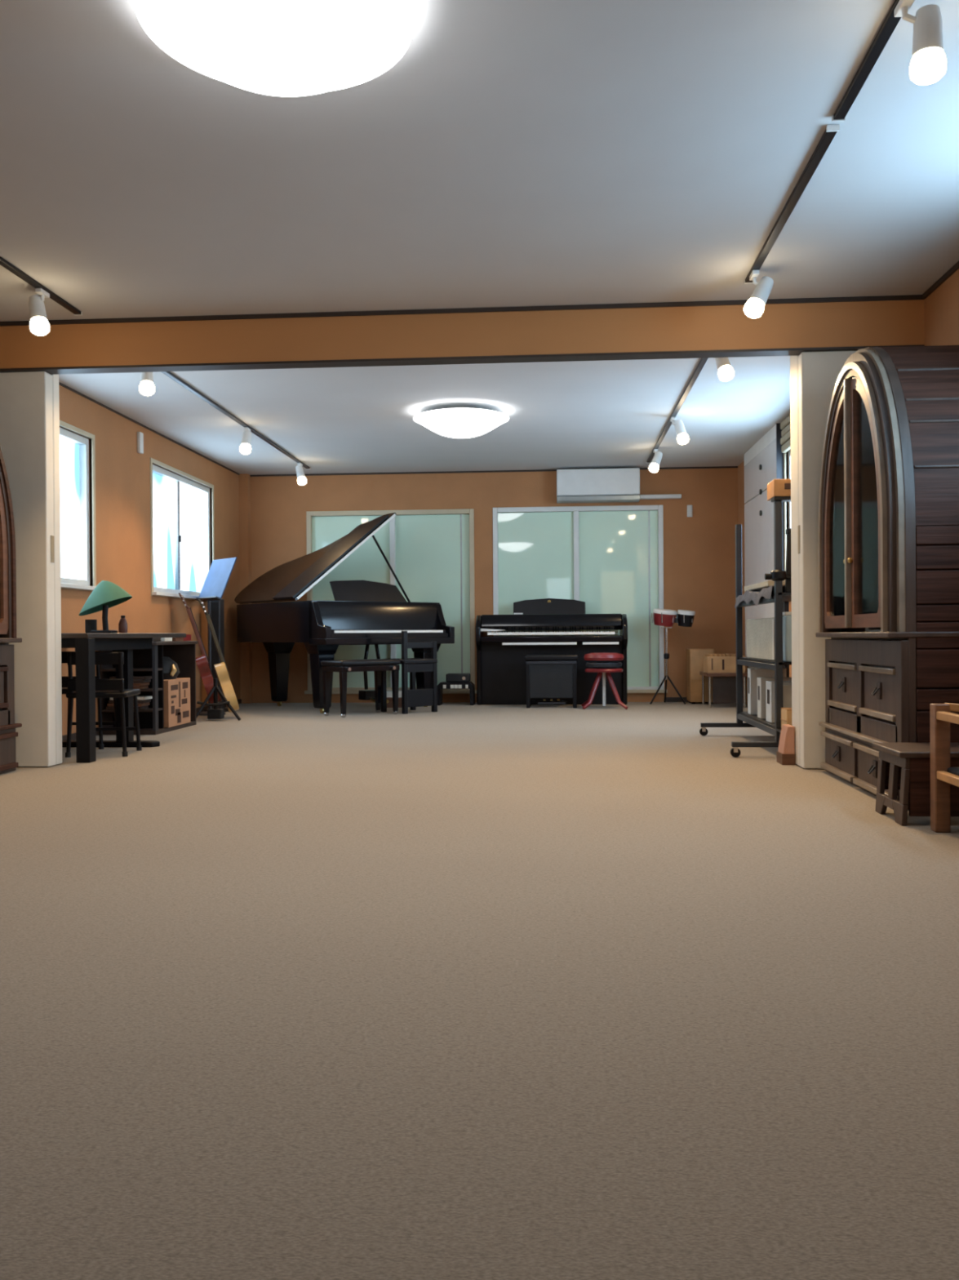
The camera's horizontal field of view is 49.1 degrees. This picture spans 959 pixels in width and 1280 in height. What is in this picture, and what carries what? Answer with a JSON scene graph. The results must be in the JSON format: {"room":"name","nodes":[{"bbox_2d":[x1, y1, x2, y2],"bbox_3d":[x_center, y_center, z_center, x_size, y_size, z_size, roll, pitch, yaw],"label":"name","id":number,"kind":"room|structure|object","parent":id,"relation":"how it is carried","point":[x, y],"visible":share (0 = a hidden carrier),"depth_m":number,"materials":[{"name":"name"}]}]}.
{"room":"music room","nodes":[
{"label":"music room","id":0,"kind":"room"},
{"bbox_2d":[58,384,240,735],"bbox_3d":[-3.062,-0.518,5.505,0.150,2.463,11.750,0,0,4],"label":"wall","id":1,"kind":"structure","parent":0,"point":[122,480],"depth_m":8.46,"materials":[{"name":"orange paint"}]},
{"bbox_2d":[0,371,62,766],"bbox_3d":[-2.670,-0.524,5.908,0.570,2.457,0.170,0,0,4],"label":"door","id":2,"kind":"structure","parent":1,"relation":"in","point":[29,401],"depth_m":5.81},
{"bbox_2d":[59,420,96,591],"bbox_3d":[-2.913,-0.925,6.926,0.150,1.150,1.580,0,0,4],"label":"window","id":3,"kind":"structure","parent":1,"relation":"in","point":[74,448],"depth_m":7.55,"materials":[{"name":"white glass"}]},
{"bbox_2d":[137,431,143,453],"bbox_3d":[-2.760,-1.604,8.541,0.030,0.170,0.070,0,0,4],"label":"wall sensor","id":4,"kind":"object","parent":1,"relation":"attached to","point":[140,435],"visible":1,"depth_m":8.51,"materials":[{"name":"white plastic"}]},
{"bbox_2d":[58,382,239,475],"bbox_3d":[-2.769,-1.760,8.595,0.010,0.014,5.330,0,0,4],"label":"trim","id":5,"kind":"structure","parent":1,"relation":"attached to","point":[60,383],"depth_m":8.54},
{"bbox_2d":[62,698,241,740],"bbox_3d":[-2.750,0.671,8.623,0.012,0.050,5.300,0,0,4],"label":"baseboard","id":6,"kind":"structure","parent":1,"relation":"attached to","point":[239,701],"depth_m":7.70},
{"bbox_2d":[149,457,214,599],"bbox_3d":[-2.722,-0.952,9.594,0.150,1.155,1.630,0,0,4],"label":"window","id":7,"kind":"structure","parent":1,"relation":"in","point":[180,561],"depth_m":9.54,"materials":[{"name":"glass"}]},
{"bbox_2d":[0,294,924,374],"bbox_3d":[-0.330,-1.635,5.678,5.290,0.268,0.122,0,0,4],"label":"beam","id":8,"kind":"structure","parent":1,"relation":"attached to","point":[785,326],"depth_m":5.62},
{"bbox_2d":[0,702,958,1279],"bbox_3d":[-0.341,0.746,5.317,5.690,0.100,12.150,0,0,4],"label":"floor","id":9,"kind":"structure","parent":0,"point":[460,990],"depth_m":2.02,"materials":[{"name":"brown carpet"}]},
{"bbox_2d":[0,447,22,773],"bbox_3d":[-2.755,-0.297,5.109,0.488,2.020,1.240,0,0,4],"label":"tall cabinet","id":10,"kind":"object","parent":9,"relation":"on","point":[8,763],"visible":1,"depth_m":5.57,"materials":[{"name":"brown wood"}]},
{"bbox_2d":[61,651,115,749],"bbox_3d":[-2.609,0.388,6.922,0.367,0.632,0.375,0,0,-1],"label":"chair","id":11,"kind":"object","parent":9,"relation":"on","point":[64,654],"visible":0.2,"depth_m":6.76,"materials":[{"name":"black wood"}]},
{"bbox_2d":[65,652,142,757],"bbox_3d":[-2.319,0.388,6.481,0.367,0.632,0.375,0,0,-4],"label":"chair","id":12,"kind":"object","parent":9,"relation":"on","point":[107,687],"visible":0.82,"depth_m":6.31,"materials":[{"name":"black wood"}]},
{"bbox_2d":[61,632,186,763],"bbox_3d":[-2.467,0.331,6.675,0.780,0.745,1.280,0,0,4],"label":"desk","id":13,"kind":"object","parent":9,"relation":"on","point":[85,645],"visible":0.87,"depth_m":6.08,"materials":[{"name":"black wood"}]},
{"bbox_2d":[84,619,97,633],"bbox_3d":[-2.516,-0.087,6.797,0.072,0.090,0.072,0,0,4],"label":"pen cup","id":14,"kind":"object","parent":13,"relation":"on","point":[90,624],"visible":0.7,"depth_m":6.77,"materials":[{"name":"black plastic"}]},
{"bbox_2d":[78,580,132,633],"bbox_3d":[-2.401,-0.213,6.738,0.344,0.340,0.220,0,0,4],"label":"desk lamp","id":15,"kind":"object","parent":13,"relation":"on","point":[106,595],"visible":1,"depth_m":6.69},
{"bbox_2d":[118,615,127,633],"bbox_3d":[-2.310,-0.102,6.802,0.056,0.116,0.056,0,0,4],"label":"bottle","id":16,"kind":"object","parent":13,"relation":"on","point":[122,625],"visible":1,"depth_m":6.78,"materials":[{"name":"brown glass"}]},
{"bbox_2d":[98,640,197,734],"bbox_3d":[-2.555,0.354,8.156,0.445,0.685,0.900,0,0,4],"label":"shelf unit","id":17,"kind":"object","parent":9,"relation":"on","point":[146,662],"visible":0.52,"depth_m":7.92,"materials":[{"name":"black wood"}]},
{"bbox_2d":[106,705,148,709],"bbox_3d":[-2.624,0.502,7.821,0.260,0.022,0.160,0,0,4],"label":"book","id":18,"kind":"object","parent":17,"relation":"on","point":[145,706],"visible":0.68,"depth_m":7.75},
{"bbox_2d":[106,702,149,706],"bbox_3d":[-2.614,0.479,7.820,0.260,0.022,0.160,0,0,4],"label":"book","id":19,"kind":"object","parent":18,"relation":"on","point":[147,703],"visible":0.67,"depth_m":7.75,"materials":[{"name":"brown paper"}]},
{"bbox_2d":[108,698,151,703],"bbox_3d":[-2.604,0.455,7.819,0.260,0.022,0.160,0,0,4],"label":"book","id":20,"kind":"object","parent":19,"relation":"on","point":[149,700],"visible":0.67,"depth_m":7.75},
{"bbox_2d":[110,695,152,700],"bbox_3d":[-2.595,0.432,7.818,0.260,0.022,0.160,0,0,4],"label":"book","id":21,"kind":"object","parent":20,"relation":"on","point":[139,697],"visible":0.56,"depth_m":7.77,"materials":[{"name":"white paper"}]},
{"bbox_2d":[133,684,148,688],"bbox_3d":[-2.625,0.352,7.820,0.260,0.022,0.160,0,0,4],"label":"book","id":22,"kind":"object","parent":17,"relation":"on","point":[147,686],"visible":0.44,"depth_m":7.76,"materials":[{"name":"brown paper"}]},
{"bbox_2d":[133,682,149,685],"bbox_3d":[-2.615,0.329,7.819,0.260,0.022,0.160,0,0,4],"label":"book","id":23,"kind":"object","parent":22,"relation":"on","point":[143,683],"visible":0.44,"depth_m":7.74,"materials":[{"name":"brown paper"}]},
{"bbox_2d":[133,679,151,683],"bbox_3d":[-2.606,0.305,7.818,0.260,0.022,0.160,0,0,4],"label":"book","id":24,"kind":"object","parent":23,"relation":"on","point":[144,680],"visible":0.47,"depth_m":7.73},
{"bbox_2d":[109,675,151,679],"bbox_3d":[-2.596,0.282,7.817,0.260,0.022,0.160,0,0,4],"label":"book","id":25,"kind":"object","parent":24,"relation":"on","point":[135,677],"visible":0.63,"depth_m":7.75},
{"bbox_2d":[151,637,161,641],"bbox_3d":[-2.454,-0.009,7.825,0.102,0.042,0.162,0,0,4],"label":"box","id":26,"kind":"object","parent":17,"relation":"on","point":[153,639],"visible":0.26,"depth_m":7.81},
{"bbox_2d":[160,637,172,641],"bbox_3d":[-2.454,-0.015,8.036,0.152,0.052,0.162,0,0,4],"label":"box","id":27,"kind":"object","parent":17,"relation":"on","point":[162,639],"visible":0.24,"depth_m":8.00,"materials":[{"name":"white paper"}]},
{"bbox_2d":[163,677,190,727],"bbox_3d":[-2.513,0.485,8.213,0.346,0.360,0.480,0,0,4],"label":"printed box","id":28,"kind":"object","parent":17,"relation":"on","point":[176,692],"visible":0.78,"depth_m":8.13,"materials":[{"name":"beige cardboard"}]},
{"bbox_2d":[163,656,179,679],"bbox_3d":[-2.501,0.215,8.201,0.334,0.180,0.320,0,0,4],"label":"bag","id":29,"kind":"object","parent":28,"relation":"on","point":[171,669],"visible":0.45,"depth_m":8.11,"materials":[{"name":"black"}]},
{"bbox_2d":[172,637,183,641],"bbox_3d":[-2.443,-0.019,8.246,0.182,0.057,0.182,0,0,4],"label":"box","id":30,"kind":"object","parent":17,"relation":"on","point":[174,639],"visible":0.24,"depth_m":8.19,"materials":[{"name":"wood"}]},
{"bbox_2d":[183,634,191,640],"bbox_3d":[-2.434,-0.017,8.451,0.172,0.052,0.172,0,0,4],"label":"box","id":31,"kind":"object","parent":17,"relation":"on","point":[188,637],"visible":0.26,"depth_m":8.46,"materials":[{"name":"red paint"}]},
{"bbox_2d":[195,557,237,715],"bbox_3d":[-2.472,-0.033,9.660,0.303,1.443,0.460,-1,0,-41],"label":"music stand","id":32,"kind":"object","parent":9,"relation":"on","point":[218,576],"visible":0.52,"depth_m":9.65,"materials":[{"name":"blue metal"}]},
{"bbox_2d":[204,598,228,711],"bbox_3d":[-2.510,0.147,10.006,0.180,1.080,0.200,0,0,4],"label":"speaker","id":33,"kind":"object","parent":9,"relation":"on","point":[217,606],"depth_m":9.93,"materials":[{"name":"grey metal"}]},
{"bbox_2d":[211,601,219,688],"bbox_3d":[-2.515,0.112,9.932,0.104,0.950,0.008,0,0,4],"label":"grille","id":34,"kind":"object","parent":33,"relation":"attached to","point":[215,605],"depth_m":9.93,"materials":[{"name":"black metal"}]},
{"bbox_2d":[195,678,240,720],"bbox_3d":[-2.212,0.507,9.012,0.398,0.355,0.415,0,0,4],"label":"guitar stand","id":35,"kind":"object","parent":9,"relation":"on","point":[215,713],"visible":0.98,"depth_m":8.94,"materials":[{"name":"black metal"}]},
{"bbox_2d":[178,592,222,703],"bbox_3d":[-2.440,0.080,9.160,0.359,0.988,0.301,0,0,-13],"label":"guitar","id":36,"kind":"object","parent":35,"relation":"on","point":[202,662],"visible":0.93,"depth_m":9.10,"materials":[{"name":"brown wood"}]},
{"bbox_2d":[198,599,239,712],"bbox_3d":[-2.288,0.142,9.220,0.338,1.004,0.331,0,0,-17],"label":"guitar","id":37,"kind":"object","parent":9,"relation":"on","point":[220,668],"visible":0.98,"depth_m":9.15,"materials":[{"name":"brown wood"}]},
{"bbox_2d":[234,512,454,713],"bbox_3d":[-1.439,-0.301,10.622,1.508,1.955,1.916,-1,0,-40],"label":"grand piano","id":38,"kind":"object","parent":9,"relation":"on","point":[367,613],"visible":0.87,"depth_m":10.19,"materials":[{"name":"paint"}]},
{"bbox_2d":[320,658,400,717],"bbox_3d":[-1.068,0.430,9.514,0.640,0.500,0.380,-1,0,-40],"label":"piano bench","id":39,"kind":"object","parent":9,"relation":"on","point":[377,665],"visible":1,"depth_m":9.43,"materials":[{"name":"paint"}]},
{"bbox_2d":[320,658,400,666],"bbox_3d":[-1.075,0.204,9.520,0.640,0.048,0.360,-1,0,-40],"label":"seat cushion","id":40,"kind":"object","parent":39,"relation":"on","point":[369,662],"depth_m":9.39,"materials":[{"name":"black leather"}]},
{"bbox_2d":[386,690,401,707],"bbox_3d":[-0.864,0.593,10.542,0.240,0.160,0.200,0,0,-2],"label":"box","id":41,"kind":"object","parent":9,"relation":"on","point":[389,693],"visible":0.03,"depth_m":10.45,"materials":[{"name":"brown cardboard"}]},
{"bbox_2d":[381,631,437,714],"bbox_3d":[-0.665,0.295,9.860,0.392,0.760,0.392,-1,0,-40],"label":"chair","id":42,"kind":"object","parent":9,"relation":"on","point":[412,698],"visible":0.88,"depth_m":9.74,"materials":[{"name":"black wood"}]},
{"bbox_2d":[437,681,475,705],"bbox_3d":[-0.243,0.550,10.824,0.380,0.235,0.248,0,0,4],"label":"bench","id":43,"kind":"object","parent":9,"relation":"on","point":[443,685],"visible":0.98,"depth_m":10.71,"materials":[{"name":"black wood"}]},
{"bbox_2d":[445,673,471,682],"bbox_3d":[-0.219,0.389,10.824,0.240,0.085,0.184,0,0,4],"label":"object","id":44,"kind":"object","parent":43,"relation":"on","point":[450,677],"visible":1,"depth_m":10.74,"materials":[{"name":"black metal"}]},
{"bbox_2d":[524,654,577,707],"bbox_3d":[0.712,0.406,10.383,0.520,0.515,0.330,0,0,4],"label":"piano bench","id":45,"kind":"object","parent":9,"relation":"on","point":[548,676],"visible":1,"depth_m":10.24,"materials":[{"name":"black wood"}]},
{"bbox_2d":[524,654,577,660],"bbox_3d":[0.711,0.174,10.382,0.520,0.051,0.330,0,0,4],"label":"seat cushion","id":46,"kind":"object","parent":45,"relation":"on","point":[528,657],"depth_m":10.22,"materials":[{"name":"black leather"}]},
{"bbox_2d":[475,598,627,705],"bbox_3d":[0.741,0.112,10.806,1.530,1.097,0.479,0,0,4],"label":"digital piano","id":47,"kind":"object","parent":9,"relation":"on","point":[501,664],"visible":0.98,"depth_m":10.72,"materials":[{"name":"paint"}]},
{"bbox_2d":[581,652,627,709],"bbox_3d":[1.210,0.392,10.202,0.432,0.538,0.432,0,0,4],"label":"round stool","id":48,"kind":"object","parent":9,"relation":"on","point":[591,656],"visible":1,"depth_m":10.08,"materials":[{"name":"red paint"}]},
{"bbox_2d":[649,626,686,704],"bbox_3d":[1.901,0.258,10.692,0.362,0.778,0.316,0,0,4],"label":"stand","id":49,"kind":"object","parent":9,"relation":"on","point":[666,655],"visible":1,"depth_m":10.63,"materials":[{"name":"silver metal"}]},
{"bbox_2d":[651,608,695,626],"bbox_3d":[1.961,-0.226,10.632,0.441,0.192,0.260,0,0,4],"label":"drums","id":50,"kind":"object","parent":49,"relation":"on","point":[663,617],"visible":1,"depth_m":10.55,"materials":[{"name":"red paint"}]},
{"bbox_2d":[686,648,714,703],"bbox_3d":[2.271,0.371,10.796,0.240,0.560,0.304,0,0,4],"label":"drum","id":51,"kind":"object","parent":9,"relation":"on","point":[695,665],"visible":0.8,"depth_m":10.65,"materials":[{"name":"brown wood"}]},
{"bbox_2d":[699,671,747,707],"bbox_3d":[2.409,0.484,10.347,0.400,0.335,0.520,0,0,4],"label":"side table","id":52,"kind":"object","parent":9,"relation":"on","point":[724,684],"visible":0.71,"depth_m":10.13,"materials":[{"name":"brown wood"}]},
{"bbox_2d":[702,653,745,672],"bbox_3d":[2.393,0.227,10.275,0.360,0.178,0.304,0,0,4],"label":"wooden box","id":53,"kind":"object","parent":52,"relation":"on","point":[712,663],"visible":0.85,"depth_m":10.13,"materials":[{"name":"brown wood"}]},
{"bbox_2d":[699,496,791,757],"bbox_3d":[1.800,-0.076,6.628,0.618,1.500,1.500,0,0,4],"label":"rack","id":54,"kind":"object","parent":9,"relation":"on","point":[778,575],"visible":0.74,"depth_m":6.09,"materials":[{"name":"metal"}]},
{"bbox_2d":[739,711,775,728],"bbox_3d":[1.945,0.511,6.701,0.345,0.014,1.340,0,0,4],"label":"shelf","id":55,"kind":"object","parent":54,"relation":"attached to","point":[753,719],"depth_m":6.73,"materials":[{"name":"black metal"}]},
{"bbox_2d":[734,585,785,608],"bbox_3d":[1.906,-0.271,6.710,0.335,0.113,1.220,0,0,4],"label":"folded cloth","id":56,"kind":"object","parent":54,"relation":"on","point":[748,595],"visible":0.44,"depth_m":6.61,"materials":[{"name":"grey fabric"}]},
{"bbox_2d":[744,580,785,591],"bbox_3d":[1.925,-0.347,6.748,0.300,0.034,0.800,0,0,4],"label":"paper pad","id":57,"kind":"object","parent":56,"relation":"on","point":[765,584],"visible":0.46,"depth_m":6.65,"materials":[{"name":"beige paper"}]},
{"bbox_2d":[746,617,774,661],"bbox_3d":[1.916,-0.007,6.680,0.264,0.262,0.979,0,0,4],"label":"fabric bag","id":58,"kind":"object","parent":54,"relation":"on","point":[760,632],"visible":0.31,"depth_m":6.66,"materials":[{"name":"beige fabric"}]},
{"bbox_2d":[739,657,791,664],"bbox_3d":[1.943,0.131,6.699,0.345,0.014,1.340,0,0,4],"label":"shelf","id":59,"kind":"object","parent":54,"relation":"attached to","point":[743,660],"depth_m":6.57,"materials":[{"name":"black metal"}]},
{"bbox_2d":[742,592,791,601],"bbox_3d":[1.940,-0.270,6.697,0.345,0.014,1.340,0,0,4],"label":"shelf","id":60,"kind":"object","parent":54,"relation":"attached to","point":[786,597],"depth_m":6.16,"materials":[{"name":"grey metal"}]},
{"bbox_2d":[747,667,786,714],"bbox_3d":[1.947,0.346,7.111,0.242,0.310,0.100,0,0,4],"label":"folder","id":61,"kind":"object","parent":54,"relation":"on","point":[753,673],"visible":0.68,"depth_m":7.07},
{"bbox_2d":[757,677,791,719],"bbox_3d":[1.922,0.373,6.762,0.242,0.260,0.120,0,0,4],"label":"folder","id":62,"kind":"object","parent":54,"relation":"on","point":[762,704],"visible":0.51,"depth_m":6.71,"materials":[{"name":"white paper"}]},
{"bbox_2d":[765,680,791,723],"bbox_3d":[1.901,0.380,6.463,0.242,0.250,0.160,0,0,4],"label":"folder","id":63,"kind":"object","parent":54,"relation":"on","point":[770,685],"visible":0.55,"depth_m":6.40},
{"bbox_2d":[767,479,791,501],"bbox_3d":[1.846,-0.874,6.107,0.300,0.100,0.203,0,0,4],"label":"cardboard box","id":64,"kind":"object","parent":54,"relation":"on","point":[776,487],"visible":0.43,"depth_m":6.02,"materials":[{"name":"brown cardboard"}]},
{"bbox_2d":[780,707,791,728],"bbox_3d":[1.838,0.448,5.956,0.222,0.120,0.150,0,0,4],"label":"cardboard box","id":65,"kind":"object","parent":54,"relation":"on","point":[786,713],"visible":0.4,"depth_m":5.91,"materials":[{"name":"brown cardboard"}]},
{"bbox_2d":[782,611,791,662],"bbox_3d":[1.891,-0.018,6.095,0.248,0.290,0.108,0,0,4],"label":"plastic box","id":66,"kind":"object","parent":54,"relation":"on","point":[787,618],"visible":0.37,"depth_m":6.05,"materials":[{"name":"plastic"}]},
{"bbox_2d":[782,684,791,707],"bbox_3d":[1.881,0.386,6.194,0.242,0.240,0.100,0,0,4],"label":"folder","id":67,"kind":"object","parent":54,"relation":"on","point":[787,689],"visible":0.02,"depth_m":6.15,"materials":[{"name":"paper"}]},
{"bbox_2d":[785,528,791,592],"bbox_3d":[1.809,-0.459,6.074,0.078,0.370,0.050,0,0,4],"label":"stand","id":68,"kind":"object","parent":54,"relation":"on","point":[788,582],"visible":0.45,"depth_m":6.06,"materials":[{"name":"black metal"}]},
{"bbox_2d":[744,422,784,693],"bbox_3d":[2.557,-0.576,9.486,0.087,2.462,1.504,0,0,4],"label":"tall cabinet","id":69,"kind":"object","parent":9,"relation":"on","point":[764,461],"visible":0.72,"depth_m":9.42,"materials":[{"name":"plastic"}]},
{"bbox_2d":[777,724,795,764],"bbox_3d":[1.686,0.575,5.777,0.069,0.210,0.144,0,0,4],"label":"metronome","id":70,"kind":"object","parent":9,"relation":"on","point":[786,750],"visible":1,"depth_m":5.71,"materials":[{"name":"brown wood"}]},
{"bbox_2d":[815,345,958,809],"bbox_3d":[1.970,-0.328,4.835,0.558,2.020,1.240,0,0,4],"label":"tall cabinet","id":71,"kind":"object","parent":9,"relation":"on","point":[888,531],"visible":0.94,"depth_m":4.42,"materials":[{"name":"brown wood"}]},
{"bbox_2d":[867,627,880,631],"bbox_3d":[1.818,-0.092,4.742,0.070,0.110,0.200,0,0,4],"label":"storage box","id":72,"kind":"object","parent":71,"relation":"on","point":[870,629],"visible":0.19,"depth_m":4.75,"materials":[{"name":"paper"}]},
{"bbox_2d":[872,742,958,826],"bbox_3d":[1.737,0.550,4.042,0.340,0.276,0.345,0,0,4],"label":"stool","id":73,"kind":"object","parent":9,"relation":"on","point":[905,767],"visible":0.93,"depth_m":3.90,"materials":[{"name":"brown wood"}]},
{"bbox_2d":[929,702,958,832],"bbox_3d":[1.882,0.458,3.585,0.525,0.463,0.415,0,0,4],"label":"wooden chair","id":74,"kind":"object","parent":9,"relation":"on","point":[943,775],"visible":1,"depth_m":3.75,"materials":[{"name":"brown wood"}]},
{"bbox_2d":[0,0,958,475],"bbox_3d":[-0.358,-1.817,5.304,5.690,0.100,12.150,0,0,4],"label":"ceiling","id":75,"kind":"structure","parent":0,"point":[516,153],"depth_m":4.18,"materials":[{"name":"white paint"}]},
{"bbox_2d":[0,256,83,315],"bbox_3d":[-2.290,-1.735,3.588,0.042,0.019,4.074,0,0,4],"label":"track","id":76,"kind":"object","parent":75,"relation":"attached to","point":[3,263],"visible":1,"depth_m":5.14,"materials":[{"name":"black metal"}]},
{"bbox_2d":[28,288,49,336],"bbox_3d":[-2.184,-1.623,5.206,0.097,0.226,0.128,-1,0,-22],"label":"spotlight","id":77,"kind":"object","parent":76,"relation":"attached to","point":[39,325],"visible":1,"depth_m":5.18,"materials":[{"name":"white plastic"}]},
{"bbox_2d":[160,371,310,469],"bbox_3d":[-1.942,-1.762,8.451,0.042,0.019,4.824,0,0,4],"label":"track","id":78,"kind":"object","parent":75,"relation":"attached to","point":[168,374],"visible":0.52,"depth_m":8.15,"materials":[{"name":"metal"}]},
{"bbox_2d":[138,372,155,395],"bbox_3d":[-2.065,-1.631,6.542,0.101,0.224,0.157,0,0,4],"label":"spotlight","id":79,"kind":"object","parent":78,"relation":"attached to","point":[147,388],"visible":0.66,"depth_m":6.50,"materials":[{"name":"white plastic"}]},
{"bbox_2d":[240,426,251,454],"bbox_3d":[-1.925,-1.642,8.667,0.094,0.225,0.158,0,0,4],"label":"spotlight","id":80,"kind":"object","parent":78,"relation":"attached to","point":[245,447],"visible":1,"depth_m":8.63,"materials":[{"name":"white plastic"}]},
{"bbox_2d":[295,462,306,485],"bbox_3d":[-1.782,-1.653,10.465,0.094,0.224,0.154,-1,0,-35],"label":"spotlight","id":81,"kind":"object","parent":78,"relation":"attached to","point":[301,479],"visible":1,"depth_m":10.43,"materials":[{"name":"white plastic"}]},
{"bbox_2d":[133,0,413,97],"bbox_3d":[-0.556,-1.652,2.878,0.746,0.201,0.746,0,0,4],"label":"ceiling lamp","id":82,"kind":"object","parent":75,"relation":"attached to","point":[288,48],"visible":1,"depth_m":2.80,"materials":[{"name":"white plastic"}]},
{"bbox_2d":[413,406,509,438],"bbox_3d":[-0.142,-1.681,8.172,0.746,0.201,0.746,0,0,4],"label":"ceiling lamp","id":83,"kind":"object","parent":75,"relation":"attached to","point":[455,422],"visible":1,"depth_m":7.98,"materials":[{"name":"white plastic"}]},
{"bbox_2d":[646,357,708,462],"bbox_3d":[1.534,-1.784,8.202,0.042,0.019,4.824,0,0,4],"label":"track","id":84,"kind":"object","parent":75,"relation":"attached to","point":[702,362],"visible":0.55,"depth_m":7.81,"materials":[{"name":"metal"}]},
{"bbox_2d":[648,448,662,472],"bbox_3d":[1.646,-1.674,9.816,0.102,0.222,0.149,0,0,38],"label":"spotlight","id":85,"kind":"object","parent":84,"relation":"attached to","point":[654,466],"visible":1,"depth_m":9.79,"materials":[{"name":"white plastic"}]},
{"bbox_2d":[670,417,688,444],"bbox_3d":[1.589,-1.665,8.369,0.100,0.224,0.185,-1,0,-42],"label":"spotlight","id":86,"kind":"object","parent":84,"relation":"attached to","point":[682,437],"visible":1,"depth_m":8.33,"materials":[{"name":"white plastic"}]},
{"bbox_2d":[715,357,734,381],"bbox_3d":[1.439,-1.654,6.274,0.100,0.224,0.185,-1,0,-42],"label":"spotlight","id":87,"kind":"object","parent":84,"relation":"attached to","point":[726,371],"visible":0.56,"depth_m":6.22,"materials":[{"name":"white plastic"}]},
{"bbox_2d":[744,124,839,284],"bbox_3d":[1.271,-1.763,4.391,0.042,0.019,1.584,0,0,4],"label":"track","id":88,"kind":"object","parent":75,"relation":"attached to","point":[831,131],"visible":0.84,"depth_m":4.13,"materials":[{"name":"black metal"}]},
{"bbox_2d":[743,270,773,318],"bbox_3d":[1.335,-1.648,5.016,0.147,0.221,0.116,0,0,4],"label":"spotlight","id":89,"kind":"object","parent":88,"relation":"attached to","point":[754,307],"visible":1,"depth_m":4.99,"materials":[{"name":"white plastic"}]},
{"bbox_2d":[831,0,901,122],"bbox_3d":[1.123,-1.752,2.326,0.042,0.019,2.444,0,0,4],"label":"track","id":90,"kind":"object","parent":75,"relation":"attached to","point":[891,22],"visible":1,"depth_m":3.19,"materials":[{"name":"black metal"}]},
{"bbox_2d":[893,0,946,84],"bbox_3d":[1.208,-1.637,2.862,0.123,0.220,0.094,0,0,4],"label":"spotlight","id":91,"kind":"object","parent":90,"relation":"hanging from","point":[928,64],"visible":1,"depth_m":2.83,"materials":[{"name":"white plastic"}]},
{"bbox_2d":[250,467,737,702],"bbox_3d":[0.076,-0.568,11.245,5.590,2.463,0.150,0,0,4],"label":"wall","id":92,"kind":"structure","parent":0,"point":[700,548],"depth_m":11.15,"materials":[{"name":"orange paint"}]},
{"bbox_2d":[238,473,252,703],"bbox_3d":[-2.521,-0.551,11.306,0.100,2.463,0.100,0,0,4],"label":"column","id":93,"kind":"structure","parent":92,"relation":"attached to","point":[244,479],"depth_m":11.26,"materials":[{"name":"orange paper"}]},
{"bbox_2d":[304,508,476,693],"bbox_3d":[-0.955,-0.407,11.260,1.870,1.965,0.090,0,0,4],"label":"sliding door","id":94,"kind":"structure","parent":92,"relation":"in","point":[430,553],"depth_m":11.27,"materials":[{"name":"green glass"}]},
{"bbox_2d":[250,466,737,476],"bbox_3d":[0.112,-1.791,11.155,5.190,0.018,0.012,0,0,4],"label":"trim","id":95,"kind":"structure","parent":92,"relation":"attached to","point":[715,467],"depth_m":11.18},
{"bbox_2d":[493,505,667,693],"bbox_3d":[1.043,-0.425,11.117,1.855,1.975,0.090,0,0,4],"label":"sliding glass door","id":96,"kind":"structure","parent":92,"relation":"in","point":[610,559],"depth_m":11.13,"materials":[{"name":"green glass"}]},
{"bbox_2d":[556,467,681,503],"bbox_3d":[1.457,-1.612,10.957,1.300,0.335,0.214,0,0,4],"label":"air conditioner","id":97,"kind":"object","parent":92,"relation":"attached to","point":[583,485],"visible":1,"depth_m":10.88,"materials":[{"name":"white plastic"}]},
{"bbox_2d":[666,697,688,702],"bbox_3d":[2.328,0.624,11.008,0.740,0.050,0.014,0,0,4],"label":"baseboard","id":98,"kind":"structure","parent":92,"relation":"attached to","point":[668,699],"depth_m":11.02,"materials":[{"name":"brown wood"}]},
{"bbox_2d":[687,505,692,516],"bbox_3d":[2.204,-1.353,11.000,0.056,0.125,0.025,0,0,4],"label":"remote control","id":99,"kind":"object","parent":92,"relation":"attached to","point":[689,507],"visible":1,"depth_m":10.99,"materials":[{"name":"white plastic"}]},
{"bbox_2d":[737,268,958,704],"bbox_3d":[2.364,-0.553,5.116,0.150,2.463,11.750,0,0,4],"label":"wall","id":100,"kind":"structure","parent":0,"point":[941,307],"depth_m":5.27,"materials":[{"name":"orange paper"}]},
{"bbox_2d":[780,414,791,453],"bbox_3d":[2.444,-1.660,7.826,0.053,0.248,1.640,0,0,4],"label":"blind","id":101,"kind":"object","parent":100,"relation":"attached to","point":[785,440],"visible":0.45,"depth_m":8.47,"materials":[{"name":"white fabric"}]},
{"bbox_2d":[783,449,791,580],"bbox_3d":[2.508,-0.971,7.863,0.150,1.240,1.725,0,0,4],"label":"window","id":102,"kind":"structure","parent":100,"relation":"in","point":[789,451],"depth_m":8.69,"materials":[{"name":"metal"}]},
{"bbox_2d":[790,350,857,768],"bbox_3d":[2.012,-0.554,5.628,0.618,2.457,0.280,0,0,4],"label":"door","id":103,"kind":"structure","parent":100,"relation":"in","point":[814,375],"depth_m":5.51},
{"bbox_2d":[922,261,958,298],"bbox_3d":[2.074,-1.756,2.338,0.014,0.025,6.180,0,0,4],"label":"trim","id":104,"kind":"structure","parent":100,"relation":"attached to","point":[956,266],"depth_m":5.16,"materials":[{"name":"brown wood"}]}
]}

